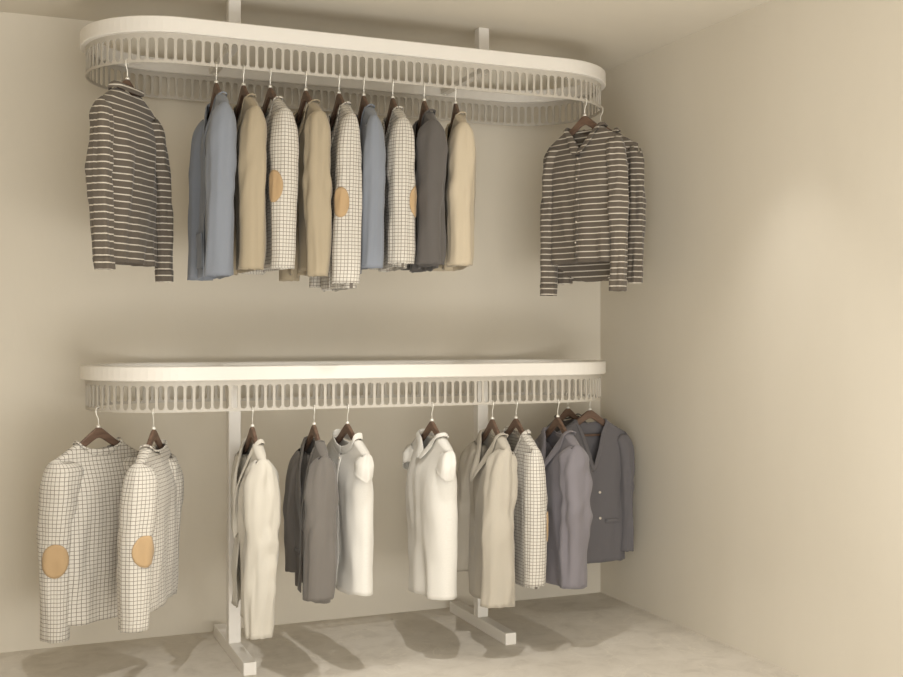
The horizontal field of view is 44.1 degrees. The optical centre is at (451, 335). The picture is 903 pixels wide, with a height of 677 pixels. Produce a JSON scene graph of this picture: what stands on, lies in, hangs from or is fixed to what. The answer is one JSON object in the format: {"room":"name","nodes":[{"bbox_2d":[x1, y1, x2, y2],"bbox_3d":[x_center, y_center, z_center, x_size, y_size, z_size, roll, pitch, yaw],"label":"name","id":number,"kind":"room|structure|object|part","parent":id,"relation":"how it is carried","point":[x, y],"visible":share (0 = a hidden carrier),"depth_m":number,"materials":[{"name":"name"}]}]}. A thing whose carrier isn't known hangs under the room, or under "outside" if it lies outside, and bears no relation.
{"room":"walk-in closet","nodes":[
{"label":"walk-in closet","id":0,"kind":"room"},
{"bbox_2d":[0,12,599,652],"bbox_3d":[-1.322,-0.013,4.837,4.451,2.625,0.100,0,0,-22],"label":"wall","id":1,"kind":"structure","parent":0,"point":[59,314],"depth_m":4.89,"materials":[{"name":"paint"}]},
{"bbox_2d":[0,0,769,70],"bbox_3d":[-0.412,-1.375,2.765,4.551,0.100,4.625,0,0,-22],"label":"ceiling","id":2,"kind":"structure","parent":0,"point":[607,34],"depth_m":4.62,"materials":[{"name":"paint"}]},
{"bbox_2d":[80,0,605,125],"bbox_3d":[-0.384,-1.167,4.756,2.282,0.315,0.696,0,0,-22],"label":"rail","id":3,"kind":"object","parent":2,"relation":"attached to","point":[232,32],"visible":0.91,"depth_m":4.60,"materials":[{"name":"white metal"}]},
{"bbox_2d":[116,58,138,96],"bbox_3d":[-1.203,-0.924,4.140,0.016,0.207,0.336,0,0,15],"label":"clothes hanger","id":4,"kind":"object","parent":3,"relation":"hanging from","point":[126,81],"visible":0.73,"depth_m":4.13,"materials":[{"name":"brown wood"}]},
{"bbox_2d":[85,80,173,282],"bbox_3d":[-1.200,-0.565,4.140,0.142,0.724,0.494,0,0,15],"label":"striped shirt","id":5,"kind":"object","parent":4,"relation":"hanging from","point":[128,172],"visible":1,"depth_m":4.06,"materials":[{"name":"grey fabric"}]},
{"bbox_2d":[207,62,220,119],"bbox_3d":[-0.885,-0.924,4.197,0.016,0.207,0.336,0,0,-22],"label":"clothes hanger","id":6,"kind":"object","parent":3,"relation":"hanging from","point":[216,89],"visible":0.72,"depth_m":4.20,"materials":[{"name":"brown wood"}]},
{"bbox_2d":[187,91,236,280],"bbox_3d":[-0.902,-0.555,4.191,0.123,0.685,0.466,0,0,-22],"label":"coat","id":7,"kind":"object","parent":6,"relation":"hanging from","point":[213,156],"visible":0.99,"depth_m":4.00,"materials":[{"name":"blue fabric"}]},
{"bbox_3d":[-0.863,-1.238,4.415,0.049,0.175,0.049,0,0,-22],"label":"ceiling post","id":8,"kind":"part","parent":3,"relation":"part of","materials":[{"name":"white metal"}]},
{"bbox_2d":[234,65,248,121],"bbox_3d":[-0.790,-0.924,4.237,0.016,0.207,0.336,0,0,-24],"label":"clothes hanger","id":9,"kind":"object","parent":3,"relation":"hanging from","point":[244,92],"visible":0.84,"depth_m":4.25,"materials":[{"name":"brown wood"}]},
{"bbox_2d":[232,93,266,274],"bbox_3d":[-0.800,-0.569,4.232,0.111,0.661,0.489,0,0,-24],"label":"jacket","id":10,"kind":"object","parent":9,"relation":"hanging from","point":[249,254],"visible":0.71,"depth_m":4.02,"materials":[{"name":"beige fabric"}]},
{"bbox_2d":[262,67,275,116],"bbox_3d":[-0.695,-0.924,4.276,0.016,0.207,0.336,0,0,-25],"label":"clothes hanger","id":11,"kind":"object","parent":3,"relation":"hanging from","point":[270,95],"visible":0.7,"depth_m":4.28,"materials":[{"name":"brown wood"}]},
{"bbox_2d":[242,96,298,274],"bbox_3d":[-0.699,-0.570,4.273,0.119,0.654,0.495,0,0,-25],"label":"shirt","id":12,"kind":"object","parent":11,"relation":"hanging from","point":[282,146],"visible":0.5,"depth_m":4.07,"materials":[{"name":"beige fabric"}]},
{"bbox_2d":[296,71,311,126],"bbox_3d":[-0.566,-0.924,4.329,0.016,0.207,0.336,0,0,-23],"label":"clothes hanger","id":13,"kind":"object","parent":3,"relation":"hanging from","point":[306,97],"visible":0.8,"depth_m":4.35,"materials":[{"name":"brown wood"}]},
{"bbox_2d":[279,99,331,280],"bbox_3d":[-0.574,-0.556,4.329,0.126,0.677,0.492,0,0,-23],"label":"jacket","id":14,"kind":"object","parent":13,"relation":"hanging from","point":[314,213],"visible":0.62,"depth_m":4.12,"materials":[{"name":"beige fabric"}]},
{"bbox_2d":[330,74,344,129],"bbox_3d":[-0.442,-0.924,4.381,0.016,0.207,0.336,0,0,-20],"label":"clothes hanger","id":15,"kind":"object","parent":3,"relation":"hanging from","point":[339,100],"visible":0.75,"depth_m":4.41,"materials":[{"name":"brown wood"}]},
{"bbox_2d":[309,101,361,291],"bbox_3d":[-0.458,-0.538,4.374,0.125,0.724,0.494,0,0,-20],"label":"jacket","id":16,"kind":"object","parent":15,"relation":"hanging from","point":[346,153],"visible":0.69,"depth_m":4.16,"materials":[{"name":"beige fabric"}]},
{"bbox_2d":[357,76,368,125],"bbox_3d":[-0.348,-0.924,4.420,0.016,0.207,0.336,0,0,-16],"label":"clothes hanger","id":17,"kind":"object","parent":3,"relation":"hanging from","point":[364,102],"visible":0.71,"depth_m":4.42,"materials":[{"name":"brown wood"}]},
{"bbox_2d":[356,104,385,273],"bbox_3d":[-0.353,-0.575,4.419,0.106,0.644,0.490,0,0,-16],"label":"coat","id":18,"kind":"object","parent":17,"relation":"hanging from","point":[372,139],"visible":0.56,"depth_m":4.20,"materials":[{"name":"blue fabric"}]},
{"bbox_2d":[385,79,396,134],"bbox_3d":[-0.235,-0.924,4.466,0.016,0.207,0.336,0,0,-15],"label":"clothes hanger","id":19,"kind":"object","parent":3,"relation":"hanging from","point":[393,104],"visible":0.7,"depth_m":4.47,"materials":[{"name":"brown wood"}]},
{"bbox_2d":[369,106,416,271],"bbox_3d":[-0.238,-0.580,4.463,0.121,0.635,0.495,0,0,-15],"label":"shirt","id":20,"kind":"object","parent":19,"relation":"hanging from","point":[400,182],"visible":0.73,"depth_m":4.25,"materials":[{"name":"beige fabric"}]},
{"bbox_2d":[415,82,428,136],"bbox_3d":[-0.111,-0.924,4.518,0.016,0.207,0.336,0,0,-13],"label":"clothes hanger","id":21,"kind":"object","parent":3,"relation":"hanging from","point":[424,107],"visible":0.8,"depth_m":4.52,"materials":[{"name":"brown wood"}]},
{"bbox_2d":[401,109,447,272],"bbox_3d":[-0.123,-0.579,4.514,0.136,0.635,0.507,0,0,-12],"label":"jacket","id":22,"kind":"object","parent":21,"relation":"hanging from","point":[431,146],"visible":0.79,"depth_m":4.29,"materials":[{"name":"grey fabric"}]},
{"bbox_2d":[447,84,459,140],"bbox_3d":[0.017,-0.924,4.570,0.016,0.207,0.336,0,0,-9],"label":"clothes hanger","id":23,"kind":"object","parent":3,"relation":"hanging from","point":[456,110],"visible":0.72,"depth_m":4.58,"materials":[{"name":"brown wood"}]},
{"bbox_2d":[433,111,475,270],"bbox_3d":[0.005,-0.584,4.569,0.130,0.626,0.494,0,0,-9],"label":"coat","id":24,"kind":"object","parent":23,"relation":"hanging from","point":[460,189],"visible":0.78,"depth_m":4.34,"materials":[{"name":"beige fabric"}]},
{"bbox_3d":[0.131,-1.238,4.826,0.049,0.175,0.049,0,0,-22],"label":"ceiling post","id":25,"kind":"part","parent":3,"relation":"part of","materials":[{"name":"white metal"}]},
{"bbox_2d":[569,98,596,135],"bbox_3d":[0.577,-0.924,4.828,0.016,0.207,0.336,0,0,-45],"label":"clothes hanger","id":26,"kind":"object","parent":3,"relation":"hanging from","point":[585,120],"visible":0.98,"depth_m":4.82,"materials":[{"name":"brown wood"}]},
{"bbox_2d":[540,121,628,295],"bbox_3d":[0.576,-0.543,4.822,0.131,0.739,0.464,0,0,-45],"label":"striped shirt","id":27,"kind":"object","parent":26,"relation":"hanging from","point":[584,207],"visible":1,"depth_m":4.77,"materials":[{"name":"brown fabric"}]},
{"bbox_2d":[0,592,799,676],"bbox_3d":[-0.565,1.350,3.135,4.551,0.100,3.825,0,0,-22],"label":"floor","id":28,"kind":"structure","parent":0,"point":[599,634],"depth_m":4.57,"materials":[{"name":"stone"}]},
{"bbox_2d":[80,359,605,675],"bbox_3d":[-0.384,0.708,4.756,2.282,1.184,0.696,0,0,-22],"label":"clothes rack","id":29,"kind":"object","parent":28,"relation":"on","point":[156,375],"visible":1,"depth_m":4.52,"materials":[{"name":"white metal"}]},
{"bbox_2d":[80,407,119,446],"bbox_3d":[-1.333,0.373,4.210,0.016,0.207,0.336,0,0,38],"label":"clothes hanger","id":30,"kind":"object","parent":29,"relation":"hanging from","point":[98,432],"visible":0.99,"depth_m":4.21,"materials":[{"name":"brown wood"}]},
{"bbox_2d":[36,437,138,643],"bbox_3d":[-1.339,0.754,4.214,0.158,0.727,0.465,0,0,38],"label":"shirt","id":31,"kind":"object","parent":30,"relation":"hanging from","point":[80,490],"visible":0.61,"depth_m":4.08,"materials":[{"name":"beige fabric"}]},
{"bbox_2d":[146,408,163,448],"bbox_3d":[-1.102,0.373,4.128,0.016,0.207,0.336,0,0,2],"label":"clothes hanger","id":32,"kind":"object","parent":29,"relation":"hanging from","point":[153,437],"visible":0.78,"depth_m":4.12,"materials":[{"name":"brown wood"}]},
{"bbox_2d":[117,439,183,632],"bbox_3d":[-1.108,0.719,4.124,0.142,0.649,0.472,0,0,2],"label":"shirt","id":33,"kind":"object","parent":32,"relation":"hanging from","point":[151,500],"visible":0.98,"depth_m":3.94,"materials":[{"name":"beige fabric"}]},
{"bbox_3d":[-0.888,0.706,4.547,0.050,1.087,0.050,0,0,-22],"label":"post","id":34,"kind":"part","parent":29,"relation":"part of","materials":[{"name":"white metal"}]},
{"bbox_2d":[242,406,257,453],"bbox_3d":[-0.759,0.373,4.250,0.016,0.207,0.336,0,0,-22],"label":"clothes hanger","id":35,"kind":"object","parent":29,"relation":"hanging from","point":[252,436],"visible":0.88,"depth_m":4.25,"materials":[{"name":"brown wood"}]},
{"bbox_2d":[231,435,280,639],"bbox_3d":[-0.757,0.746,4.252,0.159,0.718,0.478,0,0,-18],"label":"cardigan","id":36,"kind":"object","parent":35,"relation":"hanging from","point":[255,491],"visible":0.97,"depth_m":4.05,"materials":[{"name":"white fabric"}]},
{"bbox_2d":[303,405,319,452],"bbox_3d":[-0.535,0.373,4.342,0.016,0.207,0.336,0,0,-21],"label":"clothes hanger","id":37,"kind":"object","parent":29,"relation":"hanging from","point":[313,432],"visible":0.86,"depth_m":4.34,"materials":[{"name":"brown wood"}]},
{"bbox_2d":[283,436,338,603],"bbox_3d":[-0.549,0.702,4.341,0.141,0.607,0.438,0,0,-21],"label":"jacket","id":38,"kind":"object","parent":37,"relation":"hanging from","point":[311,496],"visible":0.98,"depth_m":4.16,"materials":[{"name":"grey fabric"}]},
{"bbox_3d":[-0.384,0.227,4.756,2.240,0.121,0.654,0,0,-22],"label":"slotted panel","id":39,"kind":"part","parent":29,"relation":"part of","materials":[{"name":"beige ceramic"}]},
{"bbox_2d":[335,404,357,443],"bbox_3d":[-0.410,0.373,4.394,0.016,0.207,0.336,0,0,-30],"label":"clothes hanger","id":40,"kind":"object","parent":29,"relation":"hanging from","point":[347,429],"visible":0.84,"depth_m":4.39,"materials":[{"name":"brown wood"}]},
{"bbox_2d":[326,429,373,595],"bbox_3d":[-0.407,0.686,4.394,0.117,0.619,0.432,0,0,-30],"label":"shirt","id":41,"kind":"object","parent":40,"relation":"hanging from","point":[354,464],"visible":0.7,"depth_m":4.26,"materials":[{"name":"white fabric"}]},
{"bbox_2d":[421,402,439,440],"bbox_3d":[-0.079,0.373,4.530,0.016,0.207,0.336,0,0,-25],"label":"clothes hanger","id":42,"kind":"object","parent":29,"relation":"hanging from","point":[431,426],"visible":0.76,"depth_m":4.53,"materials":[{"name":"brown wood"}]},
{"bbox_2d":[402,429,457,599],"bbox_3d":[-0.077,0.717,4.532,0.156,0.658,0.436,0,0,-25],"label":"shirt","id":43,"kind":"object","parent":42,"relation":"hanging from","point":[430,463],"visible":0.99,"depth_m":4.40,"materials":[{"name":"white fabric"}]},
{"bbox_3d":[0.131,0.706,4.969,0.050,1.087,0.050,0,0,-22],"label":"post","id":44,"kind":"part","parent":29,"relation":"part of","materials":[{"name":"white metal"}]},
{"bbox_2d":[482,400,499,442],"bbox_3d":[0.170,0.373,4.634,0.016,0.207,0.336,0,0,-18],"label":"clothes hanger","id":45,"kind":"object","parent":29,"relation":"hanging from","point":[492,424],"visible":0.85,"depth_m":4.63,"materials":[{"name":"brown wood"}]},
{"bbox_2d":[457,429,517,607],"bbox_3d":[0.139,0.744,4.623,0.173,0.695,0.467,0,0,-18],"label":"coat","id":46,"kind":"object","parent":45,"relation":"hanging from","point":[487,478],"visible":0.98,"depth_m":4.45,"materials":[{"name":"beige fabric"}]},
{"bbox_2d":[505,400,523,436],"bbox_3d":[0.271,0.373,4.675,0.016,0.207,0.336,0,0,-22],"label":"clothes hanger","id":47,"kind":"object","parent":29,"relation":"hanging from","point":[515,423],"visible":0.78,"depth_m":4.67,"materials":[{"name":"brown wood"}]},
{"bbox_2d":[501,426,547,588],"bbox_3d":[0.270,0.707,4.672,0.112,0.638,0.465,0,0,-22],"label":"jacket","id":48,"kind":"object","parent":47,"relation":"hanging from","point":[531,513],"visible":0.48,"depth_m":4.48,"materials":[{"name":"beige fabric"}]},
{"bbox_2d":[545,399,566,438],"bbox_3d":[0.453,0.373,4.750,0.016,0.207,0.336,0,0,-21],"label":"clothes hanger","id":49,"kind":"object","parent":29,"relation":"hanging from","point":[557,421],"visible":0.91,"depth_m":4.75,"materials":[{"name":"brown wood"}]},
{"bbox_2d":[534,426,592,588],"bbox_3d":[0.443,0.721,4.745,0.165,0.650,0.486,0,0,-23],"label":"jacket","id":50,"kind":"object","parent":49,"relation":"hanging from","point":[569,483],"visible":0.66,"depth_m":4.56,"materials":[{"name":"grey fabric"}]},
{"bbox_2d":[560,392,578,420],"bbox_3d":[0.554,0.368,5.310,0.296,0.196,0.016,0,0,-41],"label":"clothes hanger","id":51,"kind":"object","parent":29,"relation":"hanging from","point":[567,412],"visible":0.44,"depth_m":5.30,"materials":[{"name":"brown wood"}]},
{"bbox_2d":[548,413,585,432],"bbox_3d":[0.547,0.714,5.317,0.408,0.675,0.094,0,0,-41],"label":"jacket","id":52,"kind":"object","parent":51,"relation":"hanging from","point":[569,421],"visible":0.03,"depth_m":5.32,"materials":[{"name":"grey fabric"}]},
{"bbox_2d":[577,394,604,435],"bbox_3d":[0.645,0.372,5.192,0.330,0.205,0.016,0,0,-20],"label":"clothes hanger","id":53,"kind":"object","parent":29,"relation":"hanging from","point":[589,413],"visible":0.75,"depth_m":5.19,"materials":[{"name":"brown wood"}]},
{"bbox_2d":[555,418,634,563],"bbox_3d":[0.648,0.722,5.182,0.440,0.668,0.119,0,0,-20],"label":"jacket","id":54,"kind":"object","parent":53,"relation":"hanging from","point":[611,454],"visible":0.49,"depth_m":5.19,"materials":[{"name":"fabric"}]},
{"bbox_2d":[600,0,902,676],"bbox_3d":[1.721,-0.013,3.430,0.100,2.625,5.025,0,0,-22],"label":"wall","id":55,"kind":"structure","parent":0,"point":[753,376],"depth_m":4.42,"materials":[{"name":"paint"}]},
{"label":"clothes hanger","id":56,"kind":"object","parent":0,"visible":0},
{"bbox_2d":[558,127,645,284],"bbox_3d":[0.666,-0.578,4.998,0.410,0.700,0.114,0,0,18],"label":"striped shirt","id":57,"kind":"object","parent":56,"relation":"hanging from","point":[635,159],"visible":0.35,"depth_m":4.92,"materials":[{"name":"grey fabric"}]}
]}

